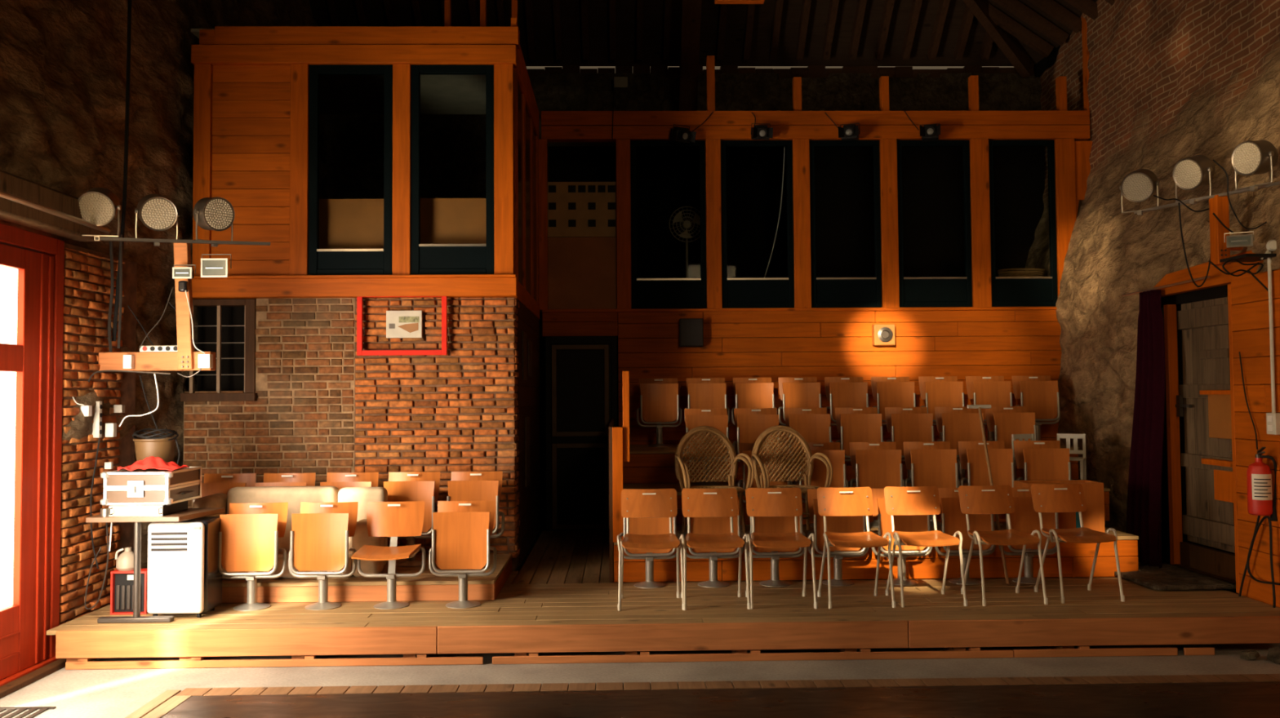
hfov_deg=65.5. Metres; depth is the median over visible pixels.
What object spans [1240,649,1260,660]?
rubble stone
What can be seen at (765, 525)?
seat
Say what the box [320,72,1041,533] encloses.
wall
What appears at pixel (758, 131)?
light
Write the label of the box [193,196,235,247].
light
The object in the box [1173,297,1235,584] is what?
door
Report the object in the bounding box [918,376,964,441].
seat
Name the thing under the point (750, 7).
rafter
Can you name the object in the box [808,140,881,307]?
window
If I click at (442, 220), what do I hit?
board
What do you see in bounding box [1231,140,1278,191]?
light
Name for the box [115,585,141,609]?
grille
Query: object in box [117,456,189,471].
cloth
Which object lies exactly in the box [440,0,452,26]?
rafter
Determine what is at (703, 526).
seat
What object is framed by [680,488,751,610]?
chair
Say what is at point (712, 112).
cable
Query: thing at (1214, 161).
cable
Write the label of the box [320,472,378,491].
seat
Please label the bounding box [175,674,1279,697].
floor border
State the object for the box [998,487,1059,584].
seat
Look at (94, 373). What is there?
cable
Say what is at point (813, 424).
seat
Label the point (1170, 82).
wall
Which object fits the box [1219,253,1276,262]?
wall shelf
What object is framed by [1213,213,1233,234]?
cable
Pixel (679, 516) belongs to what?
seating riser
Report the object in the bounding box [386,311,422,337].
print
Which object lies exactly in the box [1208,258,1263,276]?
cable
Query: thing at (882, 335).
wall lamp
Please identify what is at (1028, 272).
wicker basket
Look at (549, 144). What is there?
ceiling
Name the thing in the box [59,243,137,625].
wall pier
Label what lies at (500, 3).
rafter
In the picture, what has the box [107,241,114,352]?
cable
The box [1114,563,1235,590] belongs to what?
stone threshold
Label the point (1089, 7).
rafter
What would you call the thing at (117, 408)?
power adapter
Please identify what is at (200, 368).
cable
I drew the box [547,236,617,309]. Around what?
wall panel
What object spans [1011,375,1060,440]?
seat
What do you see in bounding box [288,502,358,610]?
seat
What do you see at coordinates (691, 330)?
speaker
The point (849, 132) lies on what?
light
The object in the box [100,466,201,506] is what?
flight case
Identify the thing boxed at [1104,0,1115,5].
rafter
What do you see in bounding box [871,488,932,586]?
seat
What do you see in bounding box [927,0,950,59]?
rafter
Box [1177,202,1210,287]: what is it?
cable
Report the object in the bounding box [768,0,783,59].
rafter
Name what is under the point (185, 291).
cable
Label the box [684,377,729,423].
seat
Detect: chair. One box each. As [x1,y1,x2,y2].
[617,488,684,611]
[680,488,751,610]
[745,487,817,609]
[817,487,895,608]
[884,486,967,607]
[958,484,1048,606]
[1011,434,1034,480]
[1030,484,1124,604]
[1057,433,1086,479]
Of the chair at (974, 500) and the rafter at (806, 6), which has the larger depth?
the rafter at (806, 6)
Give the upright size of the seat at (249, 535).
0.736 m
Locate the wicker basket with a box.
[997,268,1044,276]
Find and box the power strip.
[92,401,102,438]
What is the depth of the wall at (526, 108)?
9.81 m
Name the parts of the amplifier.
panel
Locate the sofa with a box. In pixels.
[191,486,387,579]
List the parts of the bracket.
arm, power strip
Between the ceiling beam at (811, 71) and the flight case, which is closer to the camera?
the flight case
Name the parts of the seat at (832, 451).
backrest, frame, seat panel, seat frame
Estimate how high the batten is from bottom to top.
3.590 m
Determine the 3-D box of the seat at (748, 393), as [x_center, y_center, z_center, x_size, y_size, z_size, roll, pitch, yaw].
[1.225,0.566,10.705,0.490,0.736,0.270,0,-2,0]
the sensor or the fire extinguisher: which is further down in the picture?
the fire extinguisher
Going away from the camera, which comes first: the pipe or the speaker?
the pipe
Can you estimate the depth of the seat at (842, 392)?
10.65 m
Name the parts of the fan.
blade, blade, motor, blade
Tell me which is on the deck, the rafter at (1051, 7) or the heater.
the heater
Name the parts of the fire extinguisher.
valve lever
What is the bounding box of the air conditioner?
[146,516,222,617]
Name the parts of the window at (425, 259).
panel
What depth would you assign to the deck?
6.61 m
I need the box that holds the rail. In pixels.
[1122,275,1209,297]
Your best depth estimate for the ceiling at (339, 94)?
10.61 m
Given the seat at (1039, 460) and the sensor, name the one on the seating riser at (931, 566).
the seat at (1039, 460)
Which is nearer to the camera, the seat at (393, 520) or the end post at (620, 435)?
the seat at (393, 520)
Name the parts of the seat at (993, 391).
backrest, seat panel, seat frame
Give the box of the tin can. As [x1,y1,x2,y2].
[100,507,108,516]
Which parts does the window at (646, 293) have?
panel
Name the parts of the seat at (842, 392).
frame, backrest, seat panel, seat frame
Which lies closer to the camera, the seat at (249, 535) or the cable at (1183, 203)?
the seat at (249, 535)
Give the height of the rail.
0.020 m
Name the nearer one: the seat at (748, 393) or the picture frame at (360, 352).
the picture frame at (360, 352)
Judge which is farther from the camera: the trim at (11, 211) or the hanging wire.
the hanging wire
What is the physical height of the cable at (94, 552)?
0.897 m
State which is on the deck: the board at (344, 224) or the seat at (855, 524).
the seat at (855, 524)
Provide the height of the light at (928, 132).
0.180 m
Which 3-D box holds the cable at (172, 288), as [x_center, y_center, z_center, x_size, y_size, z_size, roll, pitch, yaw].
[-3.472,-0.293,7.143,0.240,0.436,0.008,0,-2,-1]
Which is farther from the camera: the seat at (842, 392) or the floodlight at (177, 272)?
the seat at (842, 392)
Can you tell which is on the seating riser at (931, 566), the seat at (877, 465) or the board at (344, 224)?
the seat at (877, 465)
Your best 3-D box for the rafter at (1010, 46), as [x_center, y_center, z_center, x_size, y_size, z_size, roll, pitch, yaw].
[3.022,-5.276,11.494,5.349,3.096,0.120,1,-3,-38]
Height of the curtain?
2.330 m
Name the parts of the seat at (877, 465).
backrest, plate, frame, seat panel, seat frame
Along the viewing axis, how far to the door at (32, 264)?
6.34 m
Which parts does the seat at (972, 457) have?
frame, backrest, seat panel, seat frame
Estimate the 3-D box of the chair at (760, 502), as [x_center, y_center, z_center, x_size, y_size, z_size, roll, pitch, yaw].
[1.007,1.361,7.240,0.481,0.803,0.499,0,-2,0]
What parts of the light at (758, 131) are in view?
barn door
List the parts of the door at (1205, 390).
kick panel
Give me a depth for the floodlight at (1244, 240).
7.02 m
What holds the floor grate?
on the floor at (1255, 700)
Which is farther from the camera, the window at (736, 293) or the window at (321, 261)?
the window at (736, 293)
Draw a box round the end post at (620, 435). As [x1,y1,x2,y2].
[612,371,630,542]
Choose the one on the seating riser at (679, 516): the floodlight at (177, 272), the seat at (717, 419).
the seat at (717, 419)
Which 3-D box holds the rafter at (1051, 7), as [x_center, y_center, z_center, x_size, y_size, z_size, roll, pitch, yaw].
[4.165,-4.528,11.620,2.031,1.439,0.080,0,-2,-1]
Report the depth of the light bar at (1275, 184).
7.34 m
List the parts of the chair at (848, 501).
leg, leg, backrest, seat, leg, leg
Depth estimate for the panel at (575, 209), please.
11.29 m
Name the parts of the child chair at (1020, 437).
leg, rail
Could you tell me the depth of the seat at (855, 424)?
9.74 m
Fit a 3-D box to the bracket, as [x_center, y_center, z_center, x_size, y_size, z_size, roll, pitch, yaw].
[-3.506,-0.379,7.225,0.803,0.928,0.141,0,-2,-1]
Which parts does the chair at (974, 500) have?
leg, leg, backrest, seat, leg, leg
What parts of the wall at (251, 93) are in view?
post, post, post, post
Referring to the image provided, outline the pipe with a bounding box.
[0,190,110,233]
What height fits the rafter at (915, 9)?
1.126 m
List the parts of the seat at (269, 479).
seat panel, number plate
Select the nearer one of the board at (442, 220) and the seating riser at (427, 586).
the seating riser at (427, 586)
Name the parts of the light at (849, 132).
barn door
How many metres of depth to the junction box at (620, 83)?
12.79 m
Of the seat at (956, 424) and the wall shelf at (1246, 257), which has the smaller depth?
the wall shelf at (1246, 257)
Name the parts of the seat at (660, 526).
seat frame, frame, plate, seat panel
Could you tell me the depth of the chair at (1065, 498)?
7.54 m
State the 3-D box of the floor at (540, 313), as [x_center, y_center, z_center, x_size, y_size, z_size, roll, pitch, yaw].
[2.019,-0.471,12.130,6.438,0.100,1.480,0,-2,-1]
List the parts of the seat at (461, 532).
seat frame, seat panel, frame, plate, number plate, backrest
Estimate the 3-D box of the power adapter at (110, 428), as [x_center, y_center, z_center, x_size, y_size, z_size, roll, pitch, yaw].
[-3.827,0.514,7.201,0.060,0.100,0.050,0,-2,-1]
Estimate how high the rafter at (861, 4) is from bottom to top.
1.595 m
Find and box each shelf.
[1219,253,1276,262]
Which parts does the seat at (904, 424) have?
backrest, frame, seat panel, seat frame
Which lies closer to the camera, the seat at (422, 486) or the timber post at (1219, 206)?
the timber post at (1219, 206)
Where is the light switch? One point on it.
(1273, 420)
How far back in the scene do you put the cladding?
11.28 m
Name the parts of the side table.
leg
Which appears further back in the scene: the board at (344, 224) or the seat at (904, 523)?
the board at (344, 224)
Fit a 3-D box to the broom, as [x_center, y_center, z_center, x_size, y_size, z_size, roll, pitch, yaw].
[2.937,1.074,8.169,0.217,1.387,0.856,0,-2,-1]
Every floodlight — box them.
[172,264,195,279]
[200,253,231,277]
[1224,231,1254,248]
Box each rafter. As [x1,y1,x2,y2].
[326,0,342,26]
[355,0,369,26]
[383,0,397,26]
[411,0,424,26]
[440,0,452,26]
[468,0,479,26]
[496,0,506,26]
[715,4,727,59]
[742,4,755,59]
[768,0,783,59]
[795,0,811,59]
[822,0,839,59]
[848,0,866,59]
[874,0,894,59]
[900,0,922,59]
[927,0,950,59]
[953,4,973,59]
[963,0,1035,78]
[979,31,993,59]
[988,3,1053,57]
[992,0,1069,45]
[1026,0,1081,33]
[1064,0,1097,19]
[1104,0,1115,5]
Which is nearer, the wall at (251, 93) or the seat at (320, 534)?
the seat at (320, 534)
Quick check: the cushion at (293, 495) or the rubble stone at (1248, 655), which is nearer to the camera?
the rubble stone at (1248, 655)
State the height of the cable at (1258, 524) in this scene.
0.882 m
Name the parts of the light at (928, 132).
barn door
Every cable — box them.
[84,522,108,609]
[88,369,170,382]
[89,438,100,568]
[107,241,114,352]
[108,522,112,551]
[111,0,132,341]
[117,234,122,348]
[119,373,159,426]
[128,302,177,346]
[138,288,173,348]
[139,375,158,429]
[177,368,201,377]
[185,290,204,354]
[612,84,613,140]
[692,111,713,131]
[904,111,918,129]
[1153,195,1208,212]
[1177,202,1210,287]
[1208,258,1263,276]
[1212,160,1266,230]
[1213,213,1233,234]
[1238,351,1257,449]
[1238,515,1279,608]
[1247,269,1268,291]
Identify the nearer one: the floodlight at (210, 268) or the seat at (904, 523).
the floodlight at (210, 268)
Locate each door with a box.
[0,222,66,698]
[545,336,617,531]
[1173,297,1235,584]
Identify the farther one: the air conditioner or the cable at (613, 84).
the cable at (613, 84)
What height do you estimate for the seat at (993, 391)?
0.736 m
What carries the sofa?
on the seating riser at (427, 586)
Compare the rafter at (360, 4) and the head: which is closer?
the head
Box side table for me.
[85,507,224,623]
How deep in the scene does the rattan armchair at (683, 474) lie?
8.62 m
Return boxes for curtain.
[1125,289,1164,568]
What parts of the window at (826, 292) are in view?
panel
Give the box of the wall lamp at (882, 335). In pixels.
[871,324,895,346]
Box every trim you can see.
[0,169,99,241]
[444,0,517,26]
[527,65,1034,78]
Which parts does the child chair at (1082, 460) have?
leg, rail, seat, leg, leg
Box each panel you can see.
[547,182,616,237]
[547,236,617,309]
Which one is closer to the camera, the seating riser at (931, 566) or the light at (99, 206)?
the light at (99, 206)
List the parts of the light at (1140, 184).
len plate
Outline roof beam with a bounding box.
[678,0,701,111]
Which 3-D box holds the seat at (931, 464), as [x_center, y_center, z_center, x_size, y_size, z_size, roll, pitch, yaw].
[2.604,1.112,8.893,0.490,0.736,0.270,0,-2,-1]
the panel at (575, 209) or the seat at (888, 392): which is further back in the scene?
the panel at (575, 209)
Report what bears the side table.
on the deck
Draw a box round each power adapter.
[104,462,113,469]
[105,423,116,437]
[113,404,124,413]
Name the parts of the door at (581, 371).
panel frame, panel frame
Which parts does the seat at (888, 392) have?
backrest, seat panel, seat frame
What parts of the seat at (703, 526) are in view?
plate, frame, seat frame, seat panel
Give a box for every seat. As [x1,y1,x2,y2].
[192,473,256,503]
[218,502,288,611]
[255,472,315,486]
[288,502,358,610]
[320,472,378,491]
[351,501,425,609]
[383,471,439,567]
[428,500,497,608]
[446,471,504,565]
[618,516,680,588]
[636,377,682,447]
[682,408,728,484]
[683,489,744,587]
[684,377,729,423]
[731,377,777,425]
[732,408,781,462]
[737,443,792,503]
[744,489,805,586]
[777,377,822,426]
[784,408,833,483]
[793,442,848,527]
[807,488,868,586]
[824,377,868,445]
[835,407,884,483]
[848,441,904,527]
[871,377,915,425]
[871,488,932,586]
[884,407,934,483]
[903,441,959,527]
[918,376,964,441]
[934,406,984,483]
[934,488,995,585]
[957,440,1014,526]
[965,376,1012,441]
[985,406,1036,480]
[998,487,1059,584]
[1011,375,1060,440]
[1013,440,1071,480]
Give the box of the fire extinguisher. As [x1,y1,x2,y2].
[1246,447,1277,521]
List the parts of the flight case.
latch plate, edge trim, edge trim, case lid, handle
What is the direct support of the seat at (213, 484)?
on the seating riser at (427, 586)
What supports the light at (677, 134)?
attached to the cladding
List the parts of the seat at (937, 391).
backrest, seat panel, seat frame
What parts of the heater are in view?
control plate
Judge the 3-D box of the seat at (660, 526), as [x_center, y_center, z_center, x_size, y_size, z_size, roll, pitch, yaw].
[0.074,1.425,7.898,0.490,0.736,0.270,0,-2,-2]
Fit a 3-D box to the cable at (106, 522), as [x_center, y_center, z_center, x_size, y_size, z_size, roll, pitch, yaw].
[-3.751,1.429,6.875,0.162,0.596,0.010,0,-2,-1]
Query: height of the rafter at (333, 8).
2.856 m
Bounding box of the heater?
[110,568,148,614]
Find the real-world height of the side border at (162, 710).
0.012 m
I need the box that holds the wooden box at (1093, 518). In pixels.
[1013,480,1104,533]
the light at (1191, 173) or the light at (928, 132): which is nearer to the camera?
the light at (1191, 173)
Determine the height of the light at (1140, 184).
0.374 m
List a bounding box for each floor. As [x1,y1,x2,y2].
[0,532,1279,717]
[539,312,987,326]
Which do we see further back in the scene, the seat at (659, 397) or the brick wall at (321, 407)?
the seat at (659, 397)
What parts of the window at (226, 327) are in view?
dark pane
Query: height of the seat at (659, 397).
0.736 m
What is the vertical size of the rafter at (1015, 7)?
1.061 m
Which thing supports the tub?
on the flight case
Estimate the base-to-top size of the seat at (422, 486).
0.736 m
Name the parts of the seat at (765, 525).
frame, plate, seat frame, seat panel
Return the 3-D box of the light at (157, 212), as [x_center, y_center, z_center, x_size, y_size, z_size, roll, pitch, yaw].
[-3.406,-0.979,7.013,0.281,0.372,0.246,1,-2,-35]
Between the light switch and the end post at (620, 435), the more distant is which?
the end post at (620, 435)
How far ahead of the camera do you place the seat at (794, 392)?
10.64 m
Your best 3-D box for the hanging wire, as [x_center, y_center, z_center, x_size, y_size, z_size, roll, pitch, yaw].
[1.558,-1.869,11.510,0.271,1.871,0.010,0,-2,-1]
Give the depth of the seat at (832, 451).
8.80 m
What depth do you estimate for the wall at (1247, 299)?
7.38 m
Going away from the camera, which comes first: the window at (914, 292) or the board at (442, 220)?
the board at (442, 220)
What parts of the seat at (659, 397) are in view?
backrest, seat panel, seat frame, frame, plate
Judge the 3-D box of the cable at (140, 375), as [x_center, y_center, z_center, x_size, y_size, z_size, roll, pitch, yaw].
[-3.561,0.317,7.220,0.141,0.401,0.010,0,-2,-1]
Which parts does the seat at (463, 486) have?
seat frame, seat panel, number plate, backrest, frame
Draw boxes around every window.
[180,298,257,401]
[308,65,392,275]
[410,65,494,275]
[630,140,706,308]
[720,140,794,308]
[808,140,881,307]
[897,140,972,307]
[988,140,1057,306]
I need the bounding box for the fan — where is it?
[669,206,700,278]
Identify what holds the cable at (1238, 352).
attached to the wall at (1247, 299)
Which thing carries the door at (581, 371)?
attached to the cladding
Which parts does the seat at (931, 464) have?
backrest, frame, seat panel, seat frame, plate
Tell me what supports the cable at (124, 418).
hanging from the bracket
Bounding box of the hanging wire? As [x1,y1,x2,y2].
[764,146,785,278]
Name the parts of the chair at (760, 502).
leg, leg, backrest, seat, leg, leg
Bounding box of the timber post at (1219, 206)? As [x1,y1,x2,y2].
[1208,195,1242,266]
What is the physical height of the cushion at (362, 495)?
0.620 m
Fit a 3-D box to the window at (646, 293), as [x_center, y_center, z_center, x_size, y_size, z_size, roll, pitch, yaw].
[0.322,-1.525,11.299,0.846,1.910,0.065,0,-2,-1]
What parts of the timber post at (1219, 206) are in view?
wall arm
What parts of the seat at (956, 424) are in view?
backrest, seat panel, seat frame, plate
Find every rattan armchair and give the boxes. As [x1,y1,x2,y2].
[674,426,754,535]
[751,425,832,530]
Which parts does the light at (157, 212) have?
len plate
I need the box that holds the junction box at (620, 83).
[613,76,627,92]
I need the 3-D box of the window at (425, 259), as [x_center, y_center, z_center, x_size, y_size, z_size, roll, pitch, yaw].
[-1.628,-1.642,8.669,0.719,1.845,0.065,0,-2,-1]
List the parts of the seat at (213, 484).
seat panel, number plate, backrest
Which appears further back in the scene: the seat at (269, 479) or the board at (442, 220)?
the board at (442, 220)
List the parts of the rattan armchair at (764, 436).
armrest, frame, seat, leg, armrest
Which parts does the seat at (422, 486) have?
seat panel, frame, plate, backrest, seat frame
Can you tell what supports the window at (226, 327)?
in the brick wall at (321, 407)
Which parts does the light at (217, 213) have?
len plate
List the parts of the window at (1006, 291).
panel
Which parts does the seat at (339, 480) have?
seat panel, backrest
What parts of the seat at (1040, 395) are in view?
backrest, frame, seat panel, seat frame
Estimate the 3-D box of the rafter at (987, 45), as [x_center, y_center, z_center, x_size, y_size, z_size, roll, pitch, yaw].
[4.482,-4.098,12.796,0.080,0.422,0.447,0,-2,-1]
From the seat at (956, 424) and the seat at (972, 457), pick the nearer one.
the seat at (972, 457)
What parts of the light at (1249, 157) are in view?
len plate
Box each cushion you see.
[226,486,338,554]
[337,487,387,565]
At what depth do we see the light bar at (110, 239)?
7.02 m
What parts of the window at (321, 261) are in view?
panel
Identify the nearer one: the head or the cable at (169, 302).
the head
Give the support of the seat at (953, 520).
on the deck
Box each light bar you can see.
[95,237,270,245]
[1133,181,1279,213]
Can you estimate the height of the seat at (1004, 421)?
0.736 m
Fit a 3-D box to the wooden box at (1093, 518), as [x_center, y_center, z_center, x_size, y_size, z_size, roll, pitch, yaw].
[3.505,1.241,8.339,0.626,0.425,0.316,0,-2,-1]
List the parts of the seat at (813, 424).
backrest, seat panel, seat frame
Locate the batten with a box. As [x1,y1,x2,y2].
[715,0,764,4]
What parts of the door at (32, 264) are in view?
pane, pane, rail moulding, stile moulding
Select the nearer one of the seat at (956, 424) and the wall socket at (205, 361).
the wall socket at (205, 361)
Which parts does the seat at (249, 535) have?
seat frame, seat panel, plate, frame, number plate, backrest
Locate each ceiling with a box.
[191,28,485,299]
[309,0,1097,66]
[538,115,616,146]
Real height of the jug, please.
0.156 m
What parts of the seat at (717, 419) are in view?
backrest, frame, seat panel, seat frame, plate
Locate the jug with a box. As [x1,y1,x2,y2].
[115,546,133,571]
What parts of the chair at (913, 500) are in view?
leg, leg, backrest, seat, leg, leg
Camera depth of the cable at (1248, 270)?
7.01 m
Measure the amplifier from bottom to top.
0.070 m
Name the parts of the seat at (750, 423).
backrest, frame, seat panel, seat frame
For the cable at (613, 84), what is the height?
0.641 m
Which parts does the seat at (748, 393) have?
backrest, frame, seat panel, seat frame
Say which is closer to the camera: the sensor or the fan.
the sensor
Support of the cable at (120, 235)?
attached to the bracket
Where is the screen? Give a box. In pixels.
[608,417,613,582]
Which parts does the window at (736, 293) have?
panel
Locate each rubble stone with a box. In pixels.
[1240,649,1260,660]
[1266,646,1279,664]
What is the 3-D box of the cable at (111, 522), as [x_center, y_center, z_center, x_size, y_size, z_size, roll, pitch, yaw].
[-3.635,1.221,6.835,0.022,0.195,0.010,0,-2,-1]
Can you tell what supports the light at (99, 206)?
on the light bar at (110, 239)
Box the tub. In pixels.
[132,428,180,469]
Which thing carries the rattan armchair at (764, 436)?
on the seating riser at (931, 566)
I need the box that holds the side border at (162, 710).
[124,689,191,717]
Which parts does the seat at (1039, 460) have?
backrest, seat panel, seat frame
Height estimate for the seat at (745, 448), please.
0.736 m
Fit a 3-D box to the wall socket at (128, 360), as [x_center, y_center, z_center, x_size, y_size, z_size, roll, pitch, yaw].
[-3.671,0.020,7.148,0.060,0.100,0.050,0,-2,-1]
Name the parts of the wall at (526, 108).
post, post, pane, post, post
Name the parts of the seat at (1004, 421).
backrest, seat panel, seat frame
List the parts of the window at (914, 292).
panel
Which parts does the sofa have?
armrest, armrest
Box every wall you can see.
[0,0,327,568]
[183,297,519,570]
[191,26,519,299]
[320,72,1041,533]
[514,46,539,566]
[547,146,1044,308]
[1015,0,1279,565]
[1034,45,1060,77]
[1153,249,1279,608]
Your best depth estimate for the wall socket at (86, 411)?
6.94 m
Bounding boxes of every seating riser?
[222,554,511,603]
[613,522,1138,582]
[622,443,1078,483]
[622,482,1110,525]
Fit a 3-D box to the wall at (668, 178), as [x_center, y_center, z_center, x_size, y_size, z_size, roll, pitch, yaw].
[1.998,-1.595,12.761,6.438,2.350,0.060,0,-2,-1]
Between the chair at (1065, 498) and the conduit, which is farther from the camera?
the chair at (1065, 498)
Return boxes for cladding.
[538,17,1092,524]
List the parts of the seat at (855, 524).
backrest, frame, seat panel, plate, seat frame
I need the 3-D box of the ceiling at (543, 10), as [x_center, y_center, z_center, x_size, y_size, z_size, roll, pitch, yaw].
[0.517,-5.656,4.568,9.700,3.044,17.100,0,-2,-1]
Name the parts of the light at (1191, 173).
len plate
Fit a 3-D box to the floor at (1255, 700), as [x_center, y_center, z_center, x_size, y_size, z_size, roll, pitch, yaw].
[0.665,2.014,4.546,11.500,0.210,17.200,0,-2,-1]
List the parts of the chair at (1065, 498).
leg, leg, backrest, seat, leg, leg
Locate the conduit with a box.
[1266,250,1275,413]
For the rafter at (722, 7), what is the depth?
12.57 m
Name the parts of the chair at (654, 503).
leg, leg, backrest, seat, leg, leg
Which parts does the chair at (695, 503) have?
leg, backrest, seat, leg, leg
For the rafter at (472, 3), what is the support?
attached to the ceiling at (543, 10)
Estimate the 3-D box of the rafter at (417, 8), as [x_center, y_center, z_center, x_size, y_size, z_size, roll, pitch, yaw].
[-2.741,-5.318,11.333,0.080,2.856,3.151,0,-2,-1]
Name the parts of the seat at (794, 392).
backrest, frame, seat panel, seat frame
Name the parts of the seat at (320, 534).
seat frame, seat panel, frame, plate, number plate, backrest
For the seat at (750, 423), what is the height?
0.736 m
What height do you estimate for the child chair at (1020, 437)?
0.480 m
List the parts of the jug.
handle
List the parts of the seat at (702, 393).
backrest, frame, seat panel, seat frame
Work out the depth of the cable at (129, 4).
7.32 m
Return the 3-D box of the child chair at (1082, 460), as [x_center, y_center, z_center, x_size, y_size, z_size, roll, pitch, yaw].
[4.034,0.946,9.338,0.260,0.480,0.255,-2,-2,30]
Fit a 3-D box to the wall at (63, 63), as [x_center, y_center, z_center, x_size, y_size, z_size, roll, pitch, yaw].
[-3.909,-1.650,4.580,0.194,7.200,17.200,0,-2,-1]
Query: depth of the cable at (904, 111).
11.30 m
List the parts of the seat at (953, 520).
backrest, plate, frame, seat panel, seat frame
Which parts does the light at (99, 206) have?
len plate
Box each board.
[319,199,383,248]
[420,198,485,244]
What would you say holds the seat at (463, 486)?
on the seating riser at (427, 586)
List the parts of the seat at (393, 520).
seat panel, frame, plate, number plate, backrest, seat frame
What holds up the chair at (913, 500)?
on the deck
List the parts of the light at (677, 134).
barn door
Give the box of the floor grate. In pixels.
[0,706,56,717]
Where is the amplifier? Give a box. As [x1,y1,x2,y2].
[108,500,187,516]
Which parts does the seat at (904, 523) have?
backrest, seat panel, frame, plate, seat frame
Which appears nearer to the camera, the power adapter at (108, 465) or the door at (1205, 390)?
the power adapter at (108, 465)
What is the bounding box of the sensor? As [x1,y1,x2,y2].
[177,280,188,292]
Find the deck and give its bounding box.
[46,530,1279,670]
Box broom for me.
[967,404,1008,584]
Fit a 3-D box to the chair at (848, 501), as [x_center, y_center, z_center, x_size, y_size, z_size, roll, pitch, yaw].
[1.549,1.357,7.246,0.481,0.803,0.499,0,-2,-2]
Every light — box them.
[78,187,120,241]
[134,194,179,246]
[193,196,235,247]
[669,124,696,142]
[751,123,773,140]
[838,123,860,141]
[920,123,940,142]
[1119,168,1159,215]
[1172,155,1214,204]
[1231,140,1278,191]
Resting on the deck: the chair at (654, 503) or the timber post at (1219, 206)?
the chair at (654, 503)
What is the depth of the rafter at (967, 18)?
12.67 m
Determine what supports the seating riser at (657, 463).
on the seating riser at (679, 516)
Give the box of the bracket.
[98,243,215,371]
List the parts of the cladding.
post, post, post, post, post, post, post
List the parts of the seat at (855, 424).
backrest, frame, seat panel, seat frame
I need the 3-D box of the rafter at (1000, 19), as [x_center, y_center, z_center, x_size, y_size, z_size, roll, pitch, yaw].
[4.705,-4.123,12.458,0.920,0.683,0.080,0,-2,-1]
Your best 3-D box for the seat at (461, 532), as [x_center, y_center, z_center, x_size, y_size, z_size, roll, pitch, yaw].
[-1.278,1.409,7.209,0.490,0.736,0.270,0,-2,0]
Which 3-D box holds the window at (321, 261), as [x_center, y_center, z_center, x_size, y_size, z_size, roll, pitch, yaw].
[-2.507,-1.637,8.651,0.722,1.845,0.065,0,-2,-1]
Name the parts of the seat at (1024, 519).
backrest, frame, plate, seat frame, seat panel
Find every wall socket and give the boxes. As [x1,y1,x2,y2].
[80,405,92,416]
[123,355,134,368]
[197,354,213,368]
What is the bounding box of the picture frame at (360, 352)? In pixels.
[356,296,447,355]
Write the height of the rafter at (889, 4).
1.360 m
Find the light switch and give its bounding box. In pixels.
[1266,413,1279,435]
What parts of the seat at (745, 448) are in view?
backrest, frame, seat panel, seat frame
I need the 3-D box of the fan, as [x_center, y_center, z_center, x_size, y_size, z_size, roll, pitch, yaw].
[0.561,-1.167,11.810,0.341,1.288,0.341,-2,-3,44]
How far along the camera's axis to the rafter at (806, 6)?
12.58 m
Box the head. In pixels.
[1261,240,1276,259]
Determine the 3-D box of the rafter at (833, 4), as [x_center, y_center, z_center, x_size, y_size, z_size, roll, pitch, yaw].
[2.424,-4.817,11.996,0.080,1.829,2.011,0,-2,-1]
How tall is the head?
0.134 m
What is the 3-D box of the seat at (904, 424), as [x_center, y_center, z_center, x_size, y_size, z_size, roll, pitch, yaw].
[2.665,0.845,9.825,0.490,0.736,0.270,0,-2,-1]
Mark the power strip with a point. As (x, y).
(97, 424)
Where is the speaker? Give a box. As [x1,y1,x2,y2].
[679,318,703,346]
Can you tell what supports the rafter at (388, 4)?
attached to the ceiling at (543, 10)
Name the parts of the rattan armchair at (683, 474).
armrest, leg, frame, seat, leg, armrest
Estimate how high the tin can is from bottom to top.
0.052 m

